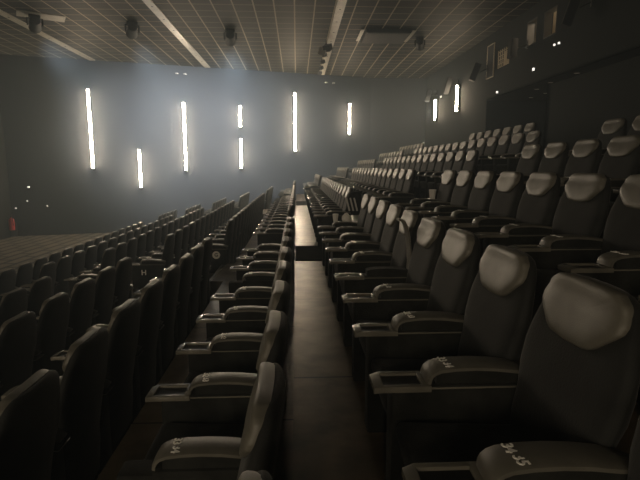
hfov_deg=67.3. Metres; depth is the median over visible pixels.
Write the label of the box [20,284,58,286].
tray
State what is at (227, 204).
seat
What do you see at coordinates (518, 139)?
seat
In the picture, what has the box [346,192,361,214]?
jacket
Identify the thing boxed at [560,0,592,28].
wall speaker
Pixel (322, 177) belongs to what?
seat
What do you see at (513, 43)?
wall speaker
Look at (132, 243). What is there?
seat
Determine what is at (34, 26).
spotlight
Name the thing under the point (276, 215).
seat
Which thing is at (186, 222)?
seat
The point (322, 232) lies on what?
tray
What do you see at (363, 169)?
seat
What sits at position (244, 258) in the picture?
tray
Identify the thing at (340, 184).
seat
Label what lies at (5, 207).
wall
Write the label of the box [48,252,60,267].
seat
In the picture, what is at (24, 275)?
seat
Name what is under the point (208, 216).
seat
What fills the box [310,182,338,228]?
seat
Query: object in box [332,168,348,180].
seat
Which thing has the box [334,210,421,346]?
seat
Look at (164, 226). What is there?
seat
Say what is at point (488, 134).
seat
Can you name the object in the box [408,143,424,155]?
seat
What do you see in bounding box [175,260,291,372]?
seat
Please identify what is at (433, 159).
seat
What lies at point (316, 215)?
tray
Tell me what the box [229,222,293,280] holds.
seat
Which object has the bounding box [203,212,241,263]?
seat
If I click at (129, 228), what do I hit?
seat
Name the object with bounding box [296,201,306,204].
floor
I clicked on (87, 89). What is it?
tube light
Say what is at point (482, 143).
seat
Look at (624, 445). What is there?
floor
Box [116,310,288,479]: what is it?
seat
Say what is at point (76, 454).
seat
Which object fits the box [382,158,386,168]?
seat
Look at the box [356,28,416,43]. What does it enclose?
ceiling cassette
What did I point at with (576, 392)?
seat
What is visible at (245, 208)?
seat
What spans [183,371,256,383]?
armrest
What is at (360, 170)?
seat
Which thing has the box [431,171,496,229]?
seat
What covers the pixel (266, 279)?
seat
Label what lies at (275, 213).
seat
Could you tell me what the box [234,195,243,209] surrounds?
seat
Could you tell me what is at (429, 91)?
wall speaker
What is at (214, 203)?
seat
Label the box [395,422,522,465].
cushion
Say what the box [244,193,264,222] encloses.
seat
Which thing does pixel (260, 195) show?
seat
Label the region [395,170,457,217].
seat
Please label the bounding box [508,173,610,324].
seat
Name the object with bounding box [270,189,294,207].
seat
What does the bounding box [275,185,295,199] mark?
seat
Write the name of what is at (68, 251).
seat
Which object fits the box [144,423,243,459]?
cushion
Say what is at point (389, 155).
seat
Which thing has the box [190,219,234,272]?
seat
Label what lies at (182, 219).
seat
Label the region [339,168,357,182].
seat
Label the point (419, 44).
spotlight
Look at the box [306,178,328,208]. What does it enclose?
seat
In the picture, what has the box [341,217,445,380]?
seat
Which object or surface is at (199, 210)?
seat
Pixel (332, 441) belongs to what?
floor
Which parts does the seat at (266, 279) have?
backrest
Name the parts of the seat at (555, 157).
backrest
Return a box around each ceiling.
[0,0,541,77]
[488,45,639,100]
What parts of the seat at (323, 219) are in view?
backrest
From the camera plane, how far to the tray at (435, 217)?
5.09 m
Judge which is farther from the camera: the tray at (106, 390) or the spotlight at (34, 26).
the spotlight at (34, 26)
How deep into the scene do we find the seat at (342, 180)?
17.45 m
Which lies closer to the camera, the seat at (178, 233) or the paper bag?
the paper bag
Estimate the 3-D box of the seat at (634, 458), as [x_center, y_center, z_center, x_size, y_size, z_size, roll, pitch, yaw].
[0.632,0.773,0.993,0.764,1.072,0.685,0,9,-3]
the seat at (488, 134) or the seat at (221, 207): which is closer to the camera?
the seat at (488, 134)
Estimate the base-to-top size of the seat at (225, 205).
1.072 m
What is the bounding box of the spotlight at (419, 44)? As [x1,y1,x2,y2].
[415,37,424,50]
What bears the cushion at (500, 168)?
on the seat at (533, 137)
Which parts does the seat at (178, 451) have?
backrest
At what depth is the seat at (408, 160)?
13.81 m
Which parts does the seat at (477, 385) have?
backrest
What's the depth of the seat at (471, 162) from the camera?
8.82 m
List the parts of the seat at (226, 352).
backrest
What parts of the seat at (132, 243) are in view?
backrest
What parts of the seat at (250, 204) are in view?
backrest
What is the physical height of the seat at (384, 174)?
1.072 m
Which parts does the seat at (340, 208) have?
backrest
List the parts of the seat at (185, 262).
backrest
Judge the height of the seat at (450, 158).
1.072 m
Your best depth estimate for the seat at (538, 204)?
3.94 m
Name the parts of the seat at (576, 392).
backrest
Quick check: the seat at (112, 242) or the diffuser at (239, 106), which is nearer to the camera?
the seat at (112, 242)
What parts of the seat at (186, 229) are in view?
backrest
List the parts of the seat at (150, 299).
backrest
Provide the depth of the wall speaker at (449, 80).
20.72 m
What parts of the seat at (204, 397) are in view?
backrest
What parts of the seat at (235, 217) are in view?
backrest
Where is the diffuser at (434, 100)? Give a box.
[434,100,435,119]
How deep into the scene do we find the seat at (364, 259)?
4.51 m
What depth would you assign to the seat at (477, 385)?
2.00 m
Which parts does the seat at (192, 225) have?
backrest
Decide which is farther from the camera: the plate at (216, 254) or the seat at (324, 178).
the seat at (324, 178)
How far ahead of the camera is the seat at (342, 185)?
9.91 m
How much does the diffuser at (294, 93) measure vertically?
2.890 m
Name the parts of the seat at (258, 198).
backrest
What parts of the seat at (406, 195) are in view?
backrest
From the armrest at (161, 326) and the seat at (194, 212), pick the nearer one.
the armrest at (161, 326)
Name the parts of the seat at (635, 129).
backrest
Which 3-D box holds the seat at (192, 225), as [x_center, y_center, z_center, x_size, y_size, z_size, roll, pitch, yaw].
[-3.171,0.146,10.774,0.764,1.072,0.685,0,9,-3]
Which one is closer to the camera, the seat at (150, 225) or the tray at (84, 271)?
the tray at (84, 271)
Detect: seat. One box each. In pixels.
[0,262,55,298]
[0,268,15,305]
[0,287,27,327]
[0,311,36,400]
[0,369,59,479]
[1,299,139,473]
[15,262,32,288]
[20,255,71,294]
[27,276,51,322]
[31,257,47,283]
[32,292,69,375]
[36,266,115,325]
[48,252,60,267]
[51,279,162,423]
[51,326,107,479]
[61,247,72,257]
[64,247,115,298]
[65,278,94,349]
[69,250,84,297]
[70,257,133,315]
[73,243,83,253]
[79,242,126,273]
[83,245,96,273]
[84,240,93,254]
[86,265,179,385]
[93,238,136,280]
[94,236,102,245]
[95,241,107,266]
[103,233,110,241]
[108,237,116,248]
[111,231,118,237]
[112,253,193,360]
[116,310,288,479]
[117,234,125,244]
[118,228,124,235]
[125,226,131,233]
[126,231,133,242]
[132,224,137,230]
[132,233,174,292]
[133,244,203,339]
[134,228,140,237]
[135,233,146,262]
[138,229,182,264]
[141,225,147,233]
[145,230,154,255]
[145,280,290,423]
[148,223,153,230]
[148,225,189,257]
[149,237,212,315]
[152,227,161,253]
[154,220,159,228]
[157,222,195,253]
[159,218,164,226]
[160,224,167,248]
[168,221,173,234]
[169,215,173,221]
[174,219,179,232]
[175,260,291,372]
[179,216,184,228]
[184,214,188,225]
[188,212,192,224]
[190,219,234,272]
[193,211,196,221]
[193,219,200,247]
[196,246,291,337]
[197,209,200,218]
[197,215,238,263]
[199,216,205,241]
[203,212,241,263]
[204,202,215,215]
[204,214,210,237]
[208,212,214,236]
[209,210,244,256]
[210,236,292,313]
[212,210,217,236]
[214,207,247,253]
[216,208,221,232]
[218,205,250,248]
[219,206,224,228]
[222,203,252,244]
[222,204,226,225]
[225,203,229,222]
[226,202,254,241]
[228,202,231,219]
[229,200,256,238]
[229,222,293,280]
[229,228,292,293]
[231,200,234,217]
[232,199,257,234]
[233,196,242,215]
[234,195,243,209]
[235,197,259,231]
[236,217,293,265]
[237,196,260,227]
[237,362,285,479]
[238,470,272,479]
[240,195,262,224]
[242,194,263,221]
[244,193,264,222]
[253,204,294,248]
[256,201,294,231]
[258,199,294,227]
[261,197,294,223]
[263,190,268,209]
[263,196,294,219]
[264,194,294,216]
[266,193,294,214]
[268,191,294,211]
[269,190,294,209]
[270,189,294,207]
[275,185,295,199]
[278,183,295,197]
[304,176,321,200]
[305,177,322,206]
[306,178,325,209]
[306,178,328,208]
[307,178,327,213]
[307,179,330,196]
[307,180,330,217]
[308,180,333,203]
[308,181,335,221]
[309,182,338,225]
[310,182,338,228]
[311,183,341,232]
[311,184,344,236]
[312,185,348,241]
[314,187,353,246]
[317,194,372,275]
[322,196,380,287]
[325,200,390,302]
[329,204,404,320]
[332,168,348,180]
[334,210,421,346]
[336,168,354,181]
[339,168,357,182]
[340,168,359,182]
[341,168,362,183]
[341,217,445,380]
[344,168,364,184]
[346,168,368,186]
[348,168,371,185]
[350,168,375,190]
[352,228,479,432]
[353,168,378,191]
[356,168,383,193]
[359,168,388,198]
[363,169,393,196]
[367,169,400,196]
[369,244,536,479]
[371,159,375,167]
[371,169,407,196]
[377,152,390,167]
[377,169,415,203]
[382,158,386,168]
[385,158,390,168]
[388,157,393,168]
[392,157,398,168]
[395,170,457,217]
[395,272,639,479]
[396,157,402,168]
[400,156,406,168]
[404,144,416,155]
[404,156,412,168]
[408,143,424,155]
[409,155,417,168]
[412,153,437,198]
[414,153,446,197]
[415,155,423,170]
[416,154,430,173]
[417,170,474,218]
[418,148,423,154]
[420,152,455,197]
[422,147,428,154]
[427,146,433,154]
[428,151,466,198]
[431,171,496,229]
[432,145,439,153]
[436,150,478,189]
[438,144,445,154]
[444,143,452,152]
[445,171,523,239]
[451,142,459,153]
[459,141,468,150]
[466,140,477,152]
[468,133,476,142]
[474,172,560,272]
[475,137,498,173]
[476,132,484,140]
[476,135,510,173]
[476,138,487,155]
[484,130,492,139]
[484,133,525,173]
[492,129,501,138]
[496,130,541,173]
[496,144,542,185]
[502,127,512,135]
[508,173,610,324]
[511,125,523,140]
[523,122,536,140]
[523,142,568,191]
[535,174,639,302]
[552,139,601,225]
[558,135,639,202]
[563,118,627,176]
[600,189,619,237]
[627,416,639,479]
[628,115,639,135]
[633,295,639,403]
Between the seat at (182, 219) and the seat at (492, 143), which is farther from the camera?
the seat at (182, 219)
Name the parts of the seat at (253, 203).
backrest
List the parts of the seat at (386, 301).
backrest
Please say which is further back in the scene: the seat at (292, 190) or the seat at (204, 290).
the seat at (292, 190)
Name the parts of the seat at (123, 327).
backrest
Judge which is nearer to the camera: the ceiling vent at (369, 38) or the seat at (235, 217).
the seat at (235, 217)
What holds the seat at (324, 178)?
on the floor at (332, 441)
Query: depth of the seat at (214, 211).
13.75 m
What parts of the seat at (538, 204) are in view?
backrest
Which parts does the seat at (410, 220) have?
backrest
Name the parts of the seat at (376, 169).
backrest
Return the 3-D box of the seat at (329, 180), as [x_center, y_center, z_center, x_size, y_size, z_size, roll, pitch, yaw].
[0.004,-1.204,13.912,0.764,1.072,0.685,0,9,-3]
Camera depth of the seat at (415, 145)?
22.39 m
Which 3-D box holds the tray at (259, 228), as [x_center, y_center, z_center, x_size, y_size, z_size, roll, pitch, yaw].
[-0.901,-0.219,9.286,0.664,0.033,0.152,0,9,-3]
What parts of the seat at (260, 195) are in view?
backrest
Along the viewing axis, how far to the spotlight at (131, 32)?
15.65 m
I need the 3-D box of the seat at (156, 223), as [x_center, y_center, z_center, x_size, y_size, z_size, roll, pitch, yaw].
[-5.650,-0.085,15.723,0.764,1.072,0.685,0,9,-3]
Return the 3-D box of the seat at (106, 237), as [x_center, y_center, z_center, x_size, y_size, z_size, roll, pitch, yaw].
[-6.708,0.360,14.464,0.764,1.072,0.685,0,9,-3]
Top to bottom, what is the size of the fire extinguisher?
0.920 m
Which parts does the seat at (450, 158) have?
backrest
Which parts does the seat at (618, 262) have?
backrest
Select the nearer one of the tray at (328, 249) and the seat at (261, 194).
the tray at (328, 249)
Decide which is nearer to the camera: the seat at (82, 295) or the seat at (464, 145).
the seat at (82, 295)
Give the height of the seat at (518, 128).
1.072 m
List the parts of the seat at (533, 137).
backrest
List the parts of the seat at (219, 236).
backrest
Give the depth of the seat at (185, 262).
5.20 m
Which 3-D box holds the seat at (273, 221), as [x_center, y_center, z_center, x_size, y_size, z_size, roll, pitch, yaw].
[-0.903,-0.319,10.175,0.764,1.072,0.685,0,9,-3]
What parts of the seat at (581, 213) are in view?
backrest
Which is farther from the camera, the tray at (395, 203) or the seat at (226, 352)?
the tray at (395, 203)
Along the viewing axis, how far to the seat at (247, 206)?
11.92 m
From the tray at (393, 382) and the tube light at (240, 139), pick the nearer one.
the tray at (393, 382)
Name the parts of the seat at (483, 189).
backrest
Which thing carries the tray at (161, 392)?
on the seat at (204, 397)
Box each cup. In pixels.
[332,214,338,221]
[429,189,435,198]
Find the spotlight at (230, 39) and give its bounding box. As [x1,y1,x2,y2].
[223,29,236,45]
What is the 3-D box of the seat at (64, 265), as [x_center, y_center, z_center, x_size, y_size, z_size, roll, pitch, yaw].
[-5.348,0.867,9.503,0.764,1.072,0.685,0,9,-3]
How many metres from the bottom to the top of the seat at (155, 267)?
1.072 m
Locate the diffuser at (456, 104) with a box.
[455,86,457,110]
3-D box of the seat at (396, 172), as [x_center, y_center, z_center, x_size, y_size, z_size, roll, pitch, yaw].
[1.329,-0.968,10.184,0.764,1.072,0.685,0,9,-3]
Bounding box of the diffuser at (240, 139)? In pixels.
[240,139,241,167]
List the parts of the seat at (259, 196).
backrest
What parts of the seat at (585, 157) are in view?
backrest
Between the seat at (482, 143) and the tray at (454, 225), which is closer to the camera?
the tray at (454, 225)
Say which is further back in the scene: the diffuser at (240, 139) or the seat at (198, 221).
the diffuser at (240, 139)
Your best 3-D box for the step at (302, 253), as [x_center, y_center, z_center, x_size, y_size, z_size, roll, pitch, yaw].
[0.154,0.211,8.168,1.140,0.012,1.350,0,9,-3]
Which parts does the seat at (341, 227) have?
backrest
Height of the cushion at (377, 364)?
0.159 m
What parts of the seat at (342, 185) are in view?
backrest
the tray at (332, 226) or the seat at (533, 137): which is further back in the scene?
the seat at (533, 137)
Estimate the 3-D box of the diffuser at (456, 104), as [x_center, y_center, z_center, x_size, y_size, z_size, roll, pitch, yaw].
[5.844,-6.040,20.527,0.104,1.050,0.104,0,9,-3]
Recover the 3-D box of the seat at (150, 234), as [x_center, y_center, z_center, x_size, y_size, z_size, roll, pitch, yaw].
[-4.320,0.316,11.383,0.764,1.072,0.685,0,9,-3]
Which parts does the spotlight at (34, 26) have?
ceiling plate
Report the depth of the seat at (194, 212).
16.21 m
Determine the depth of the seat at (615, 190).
4.12 m
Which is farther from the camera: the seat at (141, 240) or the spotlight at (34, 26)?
the spotlight at (34, 26)
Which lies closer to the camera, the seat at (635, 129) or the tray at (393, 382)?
the tray at (393, 382)
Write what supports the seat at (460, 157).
on the floor
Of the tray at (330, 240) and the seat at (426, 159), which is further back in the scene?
the seat at (426, 159)
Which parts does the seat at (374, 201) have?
backrest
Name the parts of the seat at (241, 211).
backrest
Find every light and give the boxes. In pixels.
[86,88,94,168]
[138,149,142,187]
[182,101,187,170]
[238,105,241,127]
[239,138,242,168]
[293,92,296,151]
[318,39,332,55]
[347,103,350,134]
[433,99,437,120]
[455,84,460,111]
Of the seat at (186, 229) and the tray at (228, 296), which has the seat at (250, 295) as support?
the tray at (228, 296)
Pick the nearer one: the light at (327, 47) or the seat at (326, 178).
the seat at (326, 178)
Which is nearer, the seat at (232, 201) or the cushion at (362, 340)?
the cushion at (362, 340)
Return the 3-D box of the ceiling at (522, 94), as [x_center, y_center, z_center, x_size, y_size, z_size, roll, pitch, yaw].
[8.303,-3.362,5.941,3.200,0.051,23.950,0,9,-3]
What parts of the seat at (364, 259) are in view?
backrest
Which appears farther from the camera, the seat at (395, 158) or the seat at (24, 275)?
the seat at (395, 158)
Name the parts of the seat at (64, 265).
backrest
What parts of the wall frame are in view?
panel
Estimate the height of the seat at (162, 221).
1.072 m
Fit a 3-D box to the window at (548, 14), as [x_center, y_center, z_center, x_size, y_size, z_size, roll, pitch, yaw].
[6.431,-5.980,13.232,0.210,0.720,0.680,0,9,-3]
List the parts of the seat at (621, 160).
backrest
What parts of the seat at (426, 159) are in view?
backrest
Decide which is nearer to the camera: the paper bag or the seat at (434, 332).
the seat at (434, 332)
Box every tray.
[1,385,113,399]
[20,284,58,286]
[51,350,141,360]
[64,277,95,280]
[79,270,91,272]
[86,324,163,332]
[133,290,191,295]
[145,384,249,401]
[175,342,258,354]
[196,314,264,323]
[210,293,269,300]
[229,266,275,270]
[236,256,253,260]
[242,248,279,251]
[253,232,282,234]
[256,227,267,229]
[314,214,326,216]
[317,225,337,228]
[319,231,343,234]
[322,238,369,242]
[325,247,373,251]
[329,258,390,263]
[334,273,406,280]
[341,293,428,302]
[352,323,461,336]
[369,371,516,393]
[395,203,420,204]
[402,461,483,479]
[405,206,434,209]
[417,211,451,213]
[431,216,473,219]
[449,223,504,227]
[474,232,549,237]
[508,244,600,251]
[557,263,639,272]
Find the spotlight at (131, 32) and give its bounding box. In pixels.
[124,20,139,38]
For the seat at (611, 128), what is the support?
on the floor
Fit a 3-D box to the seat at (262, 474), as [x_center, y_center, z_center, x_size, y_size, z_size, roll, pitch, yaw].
[-0.456,1.091,0.963,0.764,1.072,0.685,0,9,-3]
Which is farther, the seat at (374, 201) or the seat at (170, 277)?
the seat at (374, 201)
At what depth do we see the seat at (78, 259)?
10.01 m
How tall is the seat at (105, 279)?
1.072 m
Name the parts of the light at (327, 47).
barn door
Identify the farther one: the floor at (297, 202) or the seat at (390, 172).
the floor at (297, 202)
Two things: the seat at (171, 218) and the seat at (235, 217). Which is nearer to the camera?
the seat at (235, 217)
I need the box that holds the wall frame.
[486,42,494,79]
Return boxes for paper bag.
[342,213,351,221]
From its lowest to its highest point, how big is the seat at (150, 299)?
1.072 m
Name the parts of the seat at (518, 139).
backrest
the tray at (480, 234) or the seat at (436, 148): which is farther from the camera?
the seat at (436, 148)
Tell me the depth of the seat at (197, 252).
5.81 m
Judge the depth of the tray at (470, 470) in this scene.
1.39 m
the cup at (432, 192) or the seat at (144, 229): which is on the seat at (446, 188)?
the cup at (432, 192)
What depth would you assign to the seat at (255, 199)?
14.42 m
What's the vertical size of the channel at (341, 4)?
0.040 m
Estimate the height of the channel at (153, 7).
0.040 m
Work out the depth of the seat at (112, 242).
11.88 m
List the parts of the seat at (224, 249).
backrest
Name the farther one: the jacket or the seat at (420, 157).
the seat at (420, 157)
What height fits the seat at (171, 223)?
1.072 m
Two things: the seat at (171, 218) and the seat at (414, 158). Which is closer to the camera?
the seat at (414, 158)
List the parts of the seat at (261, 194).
backrest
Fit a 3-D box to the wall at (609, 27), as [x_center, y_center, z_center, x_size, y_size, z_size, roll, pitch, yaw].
[6.620,-2.219,10.465,0.250,8.120,32.700,0,9,-3]
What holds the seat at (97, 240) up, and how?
on the floor at (14, 251)
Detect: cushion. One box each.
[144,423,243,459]
[339,280,343,292]
[347,303,352,317]
[356,320,390,355]
[371,358,429,414]
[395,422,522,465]
[428,182,433,188]
[479,240,482,261]
[484,164,492,170]
[496,164,506,172]
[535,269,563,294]
[606,202,614,219]
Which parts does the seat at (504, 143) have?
backrest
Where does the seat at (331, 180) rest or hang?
on the floor at (332, 441)
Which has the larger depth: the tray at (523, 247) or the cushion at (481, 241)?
the cushion at (481, 241)
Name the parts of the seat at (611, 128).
backrest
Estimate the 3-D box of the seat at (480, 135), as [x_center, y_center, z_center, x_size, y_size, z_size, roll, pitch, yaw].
[4.549,-2.717,14.540,0.764,1.072,0.685,0,9,-3]
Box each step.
[209,264,233,295]
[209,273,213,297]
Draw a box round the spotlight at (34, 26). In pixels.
[16,9,65,32]
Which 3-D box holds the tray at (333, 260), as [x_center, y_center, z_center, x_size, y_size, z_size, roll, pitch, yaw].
[0.420,0.198,4.517,0.664,0.033,0.152,0,9,-3]
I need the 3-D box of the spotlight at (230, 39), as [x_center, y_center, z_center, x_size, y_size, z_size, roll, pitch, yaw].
[-3.120,-7.027,16.724,0.456,0.507,0.496,-1,9,-8]
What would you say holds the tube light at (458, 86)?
attached to the wall at (609, 27)
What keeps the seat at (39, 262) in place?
on the floor at (14, 251)
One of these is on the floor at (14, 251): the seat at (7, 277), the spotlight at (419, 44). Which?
the seat at (7, 277)
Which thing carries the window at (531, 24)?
in the wall at (609, 27)
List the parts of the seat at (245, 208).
backrest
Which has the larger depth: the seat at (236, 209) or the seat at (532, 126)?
the seat at (236, 209)
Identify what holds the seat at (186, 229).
on the floor
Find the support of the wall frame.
attached to the wall at (609, 27)
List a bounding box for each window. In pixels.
[526,16,537,45]
[543,5,557,38]
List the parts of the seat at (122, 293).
backrest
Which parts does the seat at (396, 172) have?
backrest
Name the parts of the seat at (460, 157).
backrest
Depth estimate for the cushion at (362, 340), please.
3.10 m
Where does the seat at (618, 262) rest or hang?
on the floor at (624, 445)
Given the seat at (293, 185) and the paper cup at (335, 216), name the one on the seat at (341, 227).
the paper cup at (335, 216)
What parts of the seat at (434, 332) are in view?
backrest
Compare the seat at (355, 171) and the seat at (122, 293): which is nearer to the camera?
the seat at (122, 293)
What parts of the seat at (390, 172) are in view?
backrest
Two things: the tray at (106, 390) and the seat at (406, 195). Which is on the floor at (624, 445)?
the seat at (406, 195)
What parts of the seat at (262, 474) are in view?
backrest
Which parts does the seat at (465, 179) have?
backrest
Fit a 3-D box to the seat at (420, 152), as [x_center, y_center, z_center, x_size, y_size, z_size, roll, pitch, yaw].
[3.284,-2.723,17.030,0.764,1.072,0.685,0,9,-3]
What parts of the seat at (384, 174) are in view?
backrest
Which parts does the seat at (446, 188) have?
backrest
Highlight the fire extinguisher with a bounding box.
[8,216,17,236]
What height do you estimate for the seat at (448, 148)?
1.072 m
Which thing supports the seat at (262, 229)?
on the floor at (137, 441)
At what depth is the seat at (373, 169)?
13.09 m
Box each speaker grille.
[507,38,512,57]
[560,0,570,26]
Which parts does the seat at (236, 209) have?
backrest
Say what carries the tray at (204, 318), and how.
on the seat at (248, 319)
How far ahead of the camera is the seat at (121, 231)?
15.57 m
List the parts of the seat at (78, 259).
backrest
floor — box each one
[0,233,110,274]
[96,200,295,479]
[292,194,385,479]
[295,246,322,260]
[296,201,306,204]
[351,215,639,453]
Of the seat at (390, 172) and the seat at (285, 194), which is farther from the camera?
the seat at (285, 194)
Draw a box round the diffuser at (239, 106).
[239,106,240,126]
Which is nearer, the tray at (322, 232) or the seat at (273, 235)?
the tray at (322, 232)
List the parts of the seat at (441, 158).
backrest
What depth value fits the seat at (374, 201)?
5.78 m
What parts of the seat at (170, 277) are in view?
backrest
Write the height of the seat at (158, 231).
1.072 m
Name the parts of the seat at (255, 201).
backrest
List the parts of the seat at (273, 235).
backrest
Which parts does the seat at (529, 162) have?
backrest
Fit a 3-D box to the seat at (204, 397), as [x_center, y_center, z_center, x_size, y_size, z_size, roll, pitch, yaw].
[-0.546,0.805,2.829,0.764,1.072,0.685,0,9,-3]
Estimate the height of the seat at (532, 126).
1.072 m
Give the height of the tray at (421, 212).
0.033 m
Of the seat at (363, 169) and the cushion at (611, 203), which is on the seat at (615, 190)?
the cushion at (611, 203)
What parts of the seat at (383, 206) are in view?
backrest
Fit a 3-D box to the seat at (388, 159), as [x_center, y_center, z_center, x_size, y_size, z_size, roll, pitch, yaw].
[2.140,-2.369,17.028,0.764,1.072,0.685,0,9,-3]
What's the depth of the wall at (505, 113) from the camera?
17.82 m
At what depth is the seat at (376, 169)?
12.47 m
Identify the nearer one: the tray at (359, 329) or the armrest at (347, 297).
the tray at (359, 329)
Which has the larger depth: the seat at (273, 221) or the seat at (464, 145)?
the seat at (464, 145)
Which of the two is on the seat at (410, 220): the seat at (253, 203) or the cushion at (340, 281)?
the cushion at (340, 281)
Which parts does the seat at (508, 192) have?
backrest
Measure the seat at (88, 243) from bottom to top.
1.072 m
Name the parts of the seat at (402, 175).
backrest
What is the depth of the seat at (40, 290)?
6.40 m
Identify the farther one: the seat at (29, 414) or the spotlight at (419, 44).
the spotlight at (419, 44)
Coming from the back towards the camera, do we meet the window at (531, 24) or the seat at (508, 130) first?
the window at (531, 24)
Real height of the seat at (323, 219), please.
1.072 m
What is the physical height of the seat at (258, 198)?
1.072 m
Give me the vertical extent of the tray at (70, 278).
0.033 m
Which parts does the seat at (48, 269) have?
backrest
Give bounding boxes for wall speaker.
[425,89,436,101]
[443,77,458,94]
[469,62,487,81]
[507,38,528,58]
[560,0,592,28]
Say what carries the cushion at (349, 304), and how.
on the seat at (386, 301)
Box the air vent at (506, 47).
[498,47,508,67]
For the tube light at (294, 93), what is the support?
attached to the wall at (134, 106)
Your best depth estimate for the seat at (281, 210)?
12.34 m
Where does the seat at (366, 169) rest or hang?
on the floor at (624, 445)
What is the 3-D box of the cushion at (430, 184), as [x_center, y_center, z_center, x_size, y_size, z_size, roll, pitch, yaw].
[2.463,-1.080,9.637,0.510,0.159,0.490,0,9,-3]
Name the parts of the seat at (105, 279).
backrest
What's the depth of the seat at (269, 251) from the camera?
6.33 m
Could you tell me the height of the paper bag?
0.130 m
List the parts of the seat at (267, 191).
backrest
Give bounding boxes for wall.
[0,54,426,235]
[0,103,10,239]
[424,0,639,146]
[492,84,550,159]
[504,11,556,64]
[543,55,639,154]
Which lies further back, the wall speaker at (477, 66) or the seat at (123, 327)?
the wall speaker at (477, 66)
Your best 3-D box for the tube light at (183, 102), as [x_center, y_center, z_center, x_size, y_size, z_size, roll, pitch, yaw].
[-6.449,-4.928,22.947,0.120,3.240,0.200,-3,9,-18]
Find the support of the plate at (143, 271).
attached to the seat at (155, 267)
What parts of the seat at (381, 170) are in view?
backrest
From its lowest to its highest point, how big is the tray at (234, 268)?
0.033 m
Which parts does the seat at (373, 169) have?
backrest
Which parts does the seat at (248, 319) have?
backrest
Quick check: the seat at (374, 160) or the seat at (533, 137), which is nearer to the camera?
the seat at (533, 137)
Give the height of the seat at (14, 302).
1.072 m
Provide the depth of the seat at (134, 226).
16.79 m
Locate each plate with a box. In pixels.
[140,269,147,275]
[212,251,219,258]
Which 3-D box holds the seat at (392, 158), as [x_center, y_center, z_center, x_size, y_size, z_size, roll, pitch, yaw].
[2.171,-2.274,16.406,0.764,1.072,0.685,0,9,-3]
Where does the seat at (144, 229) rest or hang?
on the floor
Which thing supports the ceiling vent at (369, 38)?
in the ceiling cassette
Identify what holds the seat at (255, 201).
on the floor
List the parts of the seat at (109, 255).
backrest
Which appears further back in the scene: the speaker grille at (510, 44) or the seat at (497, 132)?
the speaker grille at (510, 44)
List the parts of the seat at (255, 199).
backrest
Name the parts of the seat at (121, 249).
backrest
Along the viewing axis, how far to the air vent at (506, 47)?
16.38 m
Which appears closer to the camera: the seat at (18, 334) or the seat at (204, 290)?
the seat at (18, 334)
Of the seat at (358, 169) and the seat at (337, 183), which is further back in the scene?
the seat at (358, 169)
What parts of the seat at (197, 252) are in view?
backrest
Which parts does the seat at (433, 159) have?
backrest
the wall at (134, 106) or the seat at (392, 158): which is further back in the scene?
the wall at (134, 106)
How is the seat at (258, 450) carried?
on the floor at (137, 441)
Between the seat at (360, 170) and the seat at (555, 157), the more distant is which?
the seat at (360, 170)
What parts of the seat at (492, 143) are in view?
backrest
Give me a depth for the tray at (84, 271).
9.18 m
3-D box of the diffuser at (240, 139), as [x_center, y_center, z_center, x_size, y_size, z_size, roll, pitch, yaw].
[-3.915,-4.289,23.863,0.104,1.420,0.104,-3,9,-18]
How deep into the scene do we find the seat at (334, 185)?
11.76 m
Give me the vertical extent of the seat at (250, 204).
1.072 m
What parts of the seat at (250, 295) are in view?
backrest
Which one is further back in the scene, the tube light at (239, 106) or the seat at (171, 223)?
the tube light at (239, 106)
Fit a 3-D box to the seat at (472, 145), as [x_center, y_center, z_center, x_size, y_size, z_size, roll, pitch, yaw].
[3.526,-1.962,12.053,0.764,1.072,0.685,0,9,-3]
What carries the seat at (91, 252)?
on the floor
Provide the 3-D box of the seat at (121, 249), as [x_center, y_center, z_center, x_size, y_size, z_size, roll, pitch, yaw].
[-4.229,0.601,9.517,0.764,1.072,0.685,0,9,-3]
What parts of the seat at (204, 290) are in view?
backrest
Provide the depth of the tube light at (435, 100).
23.72 m
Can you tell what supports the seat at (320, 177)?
on the floor at (332, 441)
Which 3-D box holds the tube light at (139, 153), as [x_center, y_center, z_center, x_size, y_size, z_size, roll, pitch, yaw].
[-8.419,-3.344,22.516,0.120,1.820,0.200,-3,9,-18]
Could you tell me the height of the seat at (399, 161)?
1.072 m
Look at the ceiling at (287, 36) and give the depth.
16.72 m
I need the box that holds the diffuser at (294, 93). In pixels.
[294,93,295,150]
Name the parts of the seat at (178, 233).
backrest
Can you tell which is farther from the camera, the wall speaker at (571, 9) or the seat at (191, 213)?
the seat at (191, 213)
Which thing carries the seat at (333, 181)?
on the floor at (332, 441)
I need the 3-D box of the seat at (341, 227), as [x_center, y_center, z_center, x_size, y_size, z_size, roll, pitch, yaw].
[0.355,-0.105,6.731,0.749,1.072,0.782,0,9,-3]
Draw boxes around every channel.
[0,9,94,60]
[142,0,209,67]
[320,0,346,74]
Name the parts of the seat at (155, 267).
backrest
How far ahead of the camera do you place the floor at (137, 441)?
3.48 m
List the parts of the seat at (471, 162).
backrest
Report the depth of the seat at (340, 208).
9.30 m
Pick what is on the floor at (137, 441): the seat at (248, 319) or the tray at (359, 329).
the seat at (248, 319)
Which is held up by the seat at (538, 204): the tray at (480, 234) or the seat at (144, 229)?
the tray at (480, 234)
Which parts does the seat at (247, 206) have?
backrest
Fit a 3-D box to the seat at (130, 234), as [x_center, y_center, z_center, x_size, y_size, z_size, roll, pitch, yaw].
[-5.529,0.295,13.235,0.764,1.072,0.685,0,9,-3]
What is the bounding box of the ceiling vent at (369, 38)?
[363,33,407,43]
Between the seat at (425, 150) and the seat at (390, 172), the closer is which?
the seat at (390, 172)

